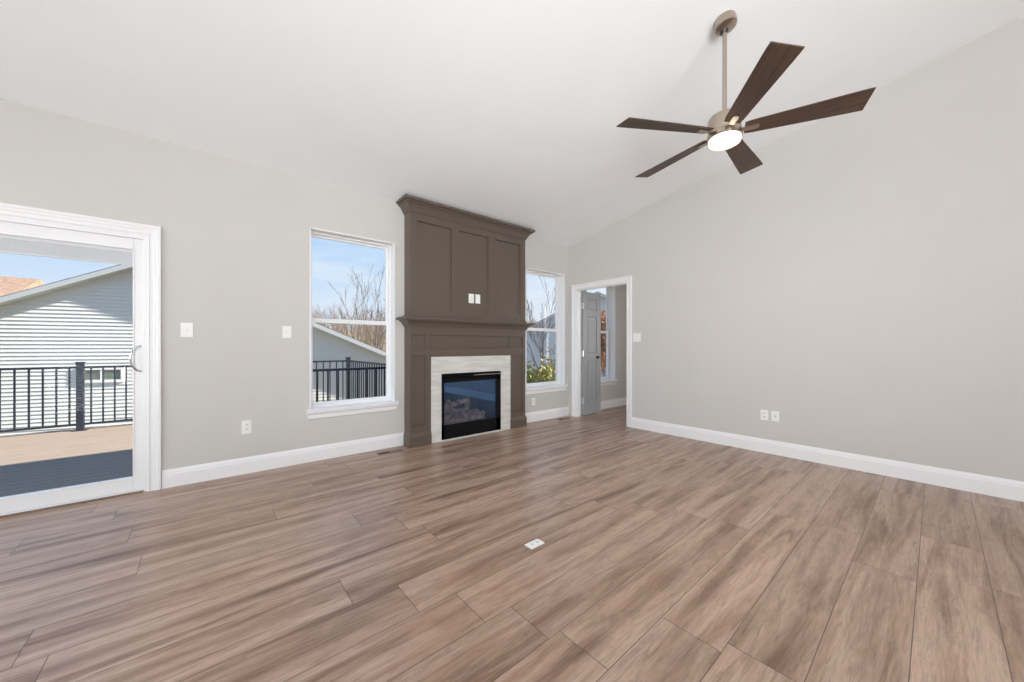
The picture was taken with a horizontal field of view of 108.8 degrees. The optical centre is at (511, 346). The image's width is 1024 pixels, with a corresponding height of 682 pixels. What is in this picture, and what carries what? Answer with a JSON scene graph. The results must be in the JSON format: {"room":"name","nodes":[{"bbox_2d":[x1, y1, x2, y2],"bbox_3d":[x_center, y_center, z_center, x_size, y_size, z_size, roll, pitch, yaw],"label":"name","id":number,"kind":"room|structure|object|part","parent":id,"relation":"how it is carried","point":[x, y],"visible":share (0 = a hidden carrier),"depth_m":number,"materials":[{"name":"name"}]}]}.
{"room":"empty living room","nodes":[
{"label":"empty living room","id":0,"kind":"room"},
{"bbox_2d":[0,99,626,488],"bbox_3d":[-1.135,-0.254,4.466,11.040,2.788,0.190,0,0,-40],"label":"wall","id":1,"kind":"structure","parent":0,"point":[235,234],"depth_m":3.20,"materials":[{"name":"beige paint"}]},
{"bbox_2d":[0,214,147,517],"bbox_3d":[-3.627,0.129,2.313,1.915,2.022,0.166,0,0,-40],"label":"door","id":2,"kind":"structure","parent":1,"relation":"in","point":[18,235],"depth_m":2.73,"materials":[{"name":"white plastic"}]},
{"bbox_3d":[-2.908,0.095,2.834,0.013,0.213,0.070,0,0,21],"label":"handle","id":3,"kind":"part","parent":2,"relation":"part of","materials":[{"name":"silver metal"}]},
{"bbox_3d":[-2.898,0.095,2.872,0.032,0.250,0.010,0,0,-40],"label":"handle plate","id":4,"kind":"part","parent":2,"relation":"part of","materials":[{"name":"white plastic"}]},
{"bbox_2d":[0,202,160,490],"bbox_3d":[-3.591,0.093,2.269,2.057,2.093,0.020,0,0,-40],"label":"trim","id":5,"kind":"structure","parent":1,"relation":"attached to","point":[153,232],"depth_m":2.89,"materials":[{"name":"white paint"}]},
{"bbox_2d":[181,323,192,336],"bbox_3d":[-2.687,-0.135,3.031,0.078,0.118,0.014,0,0,-40],"label":"light switch","id":6,"kind":"object","parent":1,"relation":"attached to","point":[186,328],"visible":1,"depth_m":3.03,"materials":[{"name":"white plastic"}]},
{"bbox_2d":[241,420,251,433],"bbox_3d":[-2.381,0.725,3.292,0.074,0.120,0.007,0,0,-40],"label":"wall outlet","id":7,"kind":"object","parent":1,"relation":"attached to","point":[246,426],"visible":1,"depth_m":3.29,"materials":[{"name":"white plastic"}]},
{"bbox_2d":[282,326,290,337],"bbox_3d":[-2.140,-0.137,3.490,0.074,0.115,0.014,0,0,-40],"label":"light switch","id":8,"kind":"object","parent":1,"relation":"attached to","point":[286,330],"visible":1,"depth_m":3.49,"materials":[{"name":"white plastic"}]},
{"bbox_2d":[306,227,398,419],"bbox_3d":[-1.711,-0.225,3.953,0.935,1.900,0.225,0,0,-40],"label":"window","id":9,"kind":"structure","parent":1,"relation":"in","point":[335,408],"depth_m":4.02,"materials":[{"name":"white paint"}]},
{"bbox_3d":[-1.767,-0.697,4.019,0.817,0.904,0.027,0,0,-40],"label":"sash","id":10,"kind":"part","parent":9,"relation":"part of","materials":[{"name":"clear glass"}]},
{"bbox_3d":[-1.743,0.160,3.991,0.817,0.893,0.037,0,0,-40],"label":"sash","id":11,"kind":"part","parent":9,"relation":"part of","materials":[{"name":"white plastic"}]},
{"bbox_2d":[162,406,568,488],"bbox_3d":[-0.936,1.067,4.500,4.869,0.145,0.014,0,0,-40],"label":"baseboard","id":12,"kind":"structure","parent":1,"relation":"attached to","point":[174,477],"depth_m":3.47,"materials":[{"name":"white paint"}]},
{"bbox_2d":[525,267,567,394],"bbox_3d":[0.488,-0.225,5.798,0.935,1.900,0.225,0,0,-40],"label":"window","id":13,"kind":"structure","parent":1,"relation":"in","point":[559,384],"depth_m":6.03,"materials":[{"name":"white paint"}]},
{"bbox_3d":[0.433,-0.697,5.864,0.817,0.904,0.027,0,0,-40],"label":"sash","id":14,"kind":"part","parent":13,"relation":"part of","materials":[{"name":"clear glass"}]},
{"bbox_3d":[0.457,0.160,5.836,0.817,0.893,0.037,0,0,-40],"label":"sash","id":15,"kind":"part","parent":13,"relation":"part of","materials":[{"name":"white plastic"}]},
{"bbox_2d":[586,286,617,385],"bbox_3d":[1.570,-0.225,6.706,0.935,1.900,0.225,0,0,-40],"label":"window","id":16,"kind":"structure","parent":1,"relation":"in","point":[610,379],"depth_m":6.97,"materials":[{"name":"white paint"}]},
{"bbox_3d":[1.538,0.160,6.743,0.817,0.893,0.037,0,0,-40],"label":"sash","id":17,"kind":"part","parent":16,"relation":"part of","materials":[{"name":"white plastic"}]},
{"bbox_3d":[1.525,-0.273,6.759,0.861,1.801,0.085,0,0,-40],"label":"frame","id":18,"kind":"part","parent":16,"relation":"part of","materials":[{"name":"white plastic"}]},
{"bbox_3d":[1.515,-0.697,6.772,0.817,0.904,0.027,0,0,-40],"label":"sash","id":19,"kind":"part","parent":16,"relation":"part of","materials":[{"name":"white plastic"}]},
{"bbox_2d":[0,405,1023,681],"bbox_3d":[1.849,1.240,0.908,11.200,0.200,9.416,0,0,-40],"label":"floor","id":20,"kind":"structure","parent":0,"point":[662,557],"depth_m":1.84,"materials":[{"name":"brown wood"}]},
{"bbox_2d":[376,449,403,454],"bbox_3d":[-1.316,1.138,3.957,0.270,0.004,0.095,0,0,-40],"label":"floor vent","id":21,"kind":"object","parent":20,"relation":"in","point":[394,450],"visible":1,"depth_m":3.96,"materials":[{"name":"brown wood"}]},
{"bbox_2d":[396,194,534,447],"bbox_3d":[-0.613,-0.259,4.849,1.947,2.797,0.622,0,0,-40],"label":"fireplace","id":22,"kind":"object","parent":20,"relation":"on","point":[455,348],"visible":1,"depth_m":4.57,"materials":[{"name":"brown paint"}]},
{"bbox_2d":[444,397,484,424],"bbox_3d":[-0.654,0.894,4.822,0.716,0.432,0.331,0,0,-40],"label":"log","id":23,"kind":"object","parent":22,"relation":"in","point":[452,415],"visible":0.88,"depth_m":4.74,"materials":[{"name":"brown wood"}]},
{"bbox_3d":[-0.529,-0.980,4.748,1.743,1.280,0.156,0,0,-40],"label":"overmantel panel","id":24,"kind":"part","parent":22,"relation":"part of","materials":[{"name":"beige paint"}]},
{"bbox_3d":[-0.529,0.455,4.748,1.743,1.370,0.156,0,0,-40],"label":"mantel frame","id":25,"kind":"part","parent":22,"relation":"part of","materials":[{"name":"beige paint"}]},
{"bbox_2d":[396,314,534,330],"bbox_3d":[-0.497,-0.292,4.710,1.943,0.135,0.256,0,0,-40],"label":"mantel shelf","id":26,"kind":"object","parent":22,"relation":"attached to","point":[454,322],"depth_m":4.53,"materials":[{"name":"brown paint"}]},
{"bbox_3d":[-0.496,-1.589,4.710,1.947,0.137,0.258,0,0,-40],"label":"crown moulding","id":27,"kind":"part","parent":22,"relation":"part of","materials":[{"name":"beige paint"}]},
{"bbox_2d":[469,294,473,302],"bbox_3d":[-0.518,-0.610,4.682,0.078,0.118,0.007,0,0,-40],"label":"wall outlet","id":28,"kind":"object","parent":22,"relation":"attached to","point":[471,296],"visible":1,"depth_m":4.68,"materials":[{"name":"white plastic"}]},
{"bbox_3d":[-0.506,0.728,4.679,0.892,0.785,0.040,0,0,-40],"label":"firebox frame","id":29,"kind":"part","parent":22,"relation":"part of","materials":[{"name":"black metal"}]},
{"bbox_2d":[475,294,479,303],"bbox_3d":[-0.442,-0.612,4.746,0.074,0.118,0.008,0,0,-40],"label":"wall outlet","id":30,"kind":"object","parent":22,"relation":"attached to","point":[477,297],"visible":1,"depth_m":4.74,"materials":[{"name":"white plastic"}]},
{"bbox_2d":[525,539,544,549],"bbox_3d":[0.130,1.136,2.112,0.104,0.007,0.060,0,0,-40],"label":"floor outlet","id":31,"kind":"object","parent":20,"relation":"on","point":[535,543],"visible":1,"depth_m":2.11,"materials":[{"name":"white plastic"}]},
{"bbox_2d":[0,0,1023,246],"bbox_3d":[0.767,-2.526,0.014,8.274,1.798,9.316,0,0,-40],"label":"ceiling","id":32,"kind":"structure","parent":0,"point":[510,111],"depth_m":2.69,"materials":[{"name":"white paint"}]},
{"bbox_2d":[616,10,875,176],"bbox_3d":[1.457,-1.780,2.500,1.398,0.854,1.429,0,0,-40],"label":"ceiling fan","id":33,"kind":"object","parent":32,"relation":"hanging from","point":[725,130],"visible":1,"depth_m":2.34,"materials":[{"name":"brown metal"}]},
{"bbox_3d":[1.011,-1.440,2.404,0.620,0.041,0.155,0,0,-9],"label":"blade","id":34,"kind":"part","parent":33,"relation":"part of","materials":[{"name":"brown wood"}]},
{"bbox_3d":[1.239,-1.440,2.848,0.155,0.041,0.620,0,0,-27],"label":"blade","id":35,"kind":"part","parent":33,"relation":"part of","materials":[{"name":"brown wood"}]},
{"bbox_2d":[708,131,741,150],"bbox_3d":[1.431,-1.375,2.469,0.196,0.044,0.196,0,0,-40],"label":"diffuser","id":36,"kind":"object","parent":33,"relation":"attached to","point":[717,140],"depth_m":2.43,"materials":[{"name":"white glass"}]},
{"bbox_3d":[1.732,-1.440,2.768,0.620,0.041,0.155,0,0,-45],"label":"blade","id":37,"kind":"part","parent":33,"relation":"part of","materials":[{"name":"brown wood"}]},
{"bbox_3d":[1.363,-1.440,2.050,0.155,0.041,0.620,0,0,9],"label":"blade","id":38,"kind":"part","parent":33,"relation":"part of","materials":[{"name":"brown wood"}]},
{"bbox_3d":[1.809,-1.440,2.275,0.620,0.041,0.155,0,0,27],"label":"blade","id":39,"kind":"part","parent":33,"relation":"part of","materials":[{"name":"brown wood"}]},
{"bbox_2d":[581,397,626,412],"bbox_3d":[3.216,1.067,5.606,2.666,0.145,3.656,0,0,-40],"label":"baseboard","id":40,"kind":"structure","parent":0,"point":[605,404],"depth_m":6.87,"materials":[{"name":"white paint"}]},
{"bbox_2d":[568,15,1023,481],"bbox_3d":[3.882,-1.060,2.641,0.125,4.400,9.056,0,0,-40],"label":"wall","id":41,"kind":"structure","parent":0,"point":[861,284],"depth_m":3.38,"materials":[{"name":"beige paint"}]},
{"bbox_2d":[582,291,600,414],"bbox_3d":[1.327,0.115,6.146,0.474,2.026,0.131,0,0,-40],"label":"door","id":42,"kind":"structure","parent":41,"relation":"in","point":[591,302],"depth_m":6.13,"materials":[{"name":"grey paint"}]},
{"bbox_2d":[572,276,631,426],"bbox_3d":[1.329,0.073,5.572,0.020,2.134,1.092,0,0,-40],"label":"trim","id":43,"kind":"structure","parent":41,"relation":"attached to","point":[628,279],"depth_m":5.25,"materials":[{"name":"white paint"}]},
{"bbox_2d":[633,333,640,341],"bbox_3d":[1.733,-0.122,5.095,0.014,0.118,0.116,0,0,-40],"label":"light switch","id":44,"kind":"object","parent":41,"relation":"attached to","point":[636,336],"visible":1,"depth_m":5.09,"materials":[{"name":"white plastic"}]},
{"bbox_2d":[761,410,767,419],"bbox_3d":[2.709,0.737,3.937,0.007,0.108,0.072,0,0,-40],"label":"wall outlet","id":45,"kind":"object","parent":41,"relation":"attached to","point":[764,413],"visible":1,"depth_m":3.93,"materials":[{"name":"white plastic"}]},
{"bbox_2d":[771,411,778,421],"bbox_3d":[2.771,0.737,3.862,0.012,0.108,0.072,0,0,-40],"label":"cable jack","id":46,"kind":"object","parent":41,"relation":"attached to","point":[774,414],"visible":1,"depth_m":3.86,"materials":[{"name":"white plastic"}]},
{"bbox_2d":[632,417,1023,501],"bbox_3d":[4.212,1.067,2.140,0.014,0.145,7.865,0,0,-40],"label":"baseboard","id":47,"kind":"structure","parent":41,"relation":"attached to","point":[970,482],"depth_m":3.37,"materials":[{"name":"white paint"}]},
{"label":"outside","id":48,"kind":"structure","parent":0,"visible":0},
{"bbox_2d":[338,331,385,350],"bbox_3d":[-26.002,-0.619,62.116,200.000,8.991,120.000,0,0,-40],"label":"ground","id":49,"kind":"structure","parent":48,"point":[338,331],"depth_m":97.69,"materials":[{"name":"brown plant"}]},
{"bbox_2d":[0,276,44,295],"bbox_3d":[-36.523,-0.085,13.741,23.700,7.650,9.400,0,0,-40],"label":"house","id":50,"kind":"structure","parent":49,"relation":"on","point":[8,285],"depth_m":19.88,"materials":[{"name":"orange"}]},
{"bbox_2d":[0,264,385,435],"bbox_3d":[-12.213,0.618,14.639,17.000,6.245,10.295,0,0,-23],"label":"house","id":51,"kind":"structure","parent":49,"relation":"on","point":[88,317],"depth_m":9.66,"materials":[{"name":"grey plastic"}]},
{"bbox_3d":[-11.027,0.765,9.849,0.820,0.290,0.006,0,0,-23],"label":"pane","id":52,"kind":"part","parent":51,"relation":"part of","materials":[{"name":"grey"}]},
{"bbox_2d":[23,274,539,350],"bbox_3d":[-14.015,-2.491,63.857,93.517,11.368,18.331,0,0,-40],"label":"woods","id":53,"kind":"object","parent":49,"relation":"on","point":[368,340],"visible":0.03,"depth_m":53.21,"materials":[{"name":"brown plant"}]},
{"bbox_2d":[327,266,384,347],"bbox_3d":[-9.872,-1.069,26.204,6.114,9.641,2.171,0,0,11],"label":"bare tree","id":54,"kind":"object","parent":49,"relation":"on","point":[356,308],"visible":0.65,"depth_m":26.02,"materials":[{"name":"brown plant"}]},
{"bbox_2d":[348,261,385,349],"bbox_3d":[-11.114,-1.381,29.489,4.220,10.266,3.097,0,0,-40],"label":"bare tree","id":55,"kind":"object","parent":49,"relation":"on","point":[362,291],"visible":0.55,"depth_m":29.05,"materials":[{"name":"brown plant"}]},
{"bbox_2d":[527,276,554,371],"bbox_3d":[0.771,0.281,16.698,3.234,6.937,4.408,0,0,-40],"label":"bare tree","id":56,"kind":"object","parent":49,"relation":"on","point":[541,313],"visible":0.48,"depth_m":16.12,"materials":[{"name":"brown plant"}]},
{"bbox_2d":[527,352,554,382],"bbox_3d":[0.933,1.920,11.085,2.165,3.649,2.569,0,0,16],"label":"shrub","id":57,"kind":"object","parent":49,"relation":"on","point":[544,375],"visible":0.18,"depth_m":10.60,"materials":[{"name":"green plant"}]},
{"bbox_2d":[527,356,554,382],"bbox_3d":[0.874,2.037,14.066,2.160,3.427,3.133,0,0,36],"label":"shrub","id":58,"kind":"object","parent":49,"relation":"on","point":[530,380],"visible":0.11,"depth_m":13.95,"materials":[{"name":"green plant"}]},
{"bbox_2d":[527,291,605,379],"bbox_3d":[5.364,0.403,24.131,10.700,6.675,9.295,0,0,10],"label":"house","id":59,"kind":"structure","parent":49,"relation":"on","point":[549,341],"depth_m":20.32,"materials":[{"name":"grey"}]},
{"bbox_2d":[545,308,605,376],"bbox_3d":[4.221,1.029,14.288,4.680,5.438,4.291,0,0,-40],"label":"leafy tree","id":60,"kind":"object","parent":49,"relation":"on","point":[603,320],"visible":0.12,"depth_m":13.63,"materials":[{"name":"orange plant"}]},
{"bbox_3d":[-5.086,2.455,3.970,7.710,2.370,4.119,0,0,-40],"label":"frame","id":61,"kind":"object","parent":49,"relation":"on","visible":0},
{"bbox_2d":[0,423,132,496],"bbox_3d":[-5.113,1.254,4.003,7.710,0.028,4.194,0,0,-40],"label":"deck boards","id":62,"kind":"object","parent":61,"relation":"on","point":[37,461],"visible":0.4,"depth_m":4.09,"materials":[{"name":"beige wood"}]},
{"bbox_2d":[0,357,350,432],"bbox_3d":[-6.334,0.735,5.442,7.560,1.010,0.150,0,0,-40],"label":"deck railing","id":63,"kind":"object","parent":62,"relation":"on","point":[80,367],"visible":0.41,"depth_m":5.38,"materials":[{"name":"black metal"}]},
{"bbox_3d":[-6.334,1.150,5.442,7.490,0.030,0.032,0,0,-40],"label":"rail","id":64,"kind":"part","parent":63,"relation":"part of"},
{"bbox_3d":[-6.368,1.234,5.413,0.150,0.012,0.150,0,0,-40],"label":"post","id":65,"kind":"part","parent":63,"relation":"part of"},
{"bbox_3d":[-6.368,0.739,5.413,0.076,0.987,0.076,0,0,-40],"label":"post","id":66,"kind":"part","parent":63,"relation":"part of","materials":[{"name":"black metal"}]},
{"bbox_3d":[-6.334,0.311,5.442,7.490,0.032,0.048,0,0,-40],"label":"rail","id":67,"kind":"part","parent":63,"relation":"part of","materials":[{"name":"black metal"}]},
{"bbox_3d":[-3.495,0.739,7.823,0.076,0.987,0.076,0,0,-40],"label":"post","id":68,"kind":"part","parent":63,"relation":"part of","materials":[{"name":"black metal"}]},
{"bbox_2d":[313,367,385,401],"bbox_3d":[-2.377,0.735,4.872,1.990,1.010,0.150,0,0,-40],"label":"deck railing","id":69,"kind":"object","parent":62,"relation":"on","point":[358,368],"visible":0.15,"depth_m":4.98,"materials":[{"name":"black metal"}]},
{"bbox_3d":[-2.377,0.311,4.872,1.920,0.032,0.048,0,0,-40],"label":"rail","id":70,"kind":"part","parent":69,"relation":"part of","materials":[{"name":"black metal"}]},
{"bbox_2d":[350,360,385,398],"bbox_3d":[-2.477,0.735,6.671,0.150,1.010,2.875,0,0,-40],"label":"deck railing","id":71,"kind":"object","parent":62,"relation":"on","point":[351,361],"visible":0.37,"depth_m":7.09,"materials":[{"name":"black metal"}]},
{"bbox_3d":[-2.514,0.311,6.715,0.048,0.032,2.760,0,0,-40],"label":"rail","id":72,"kind":"part","parent":71,"relation":"part of","materials":[{"name":"black metal"}]}
]}

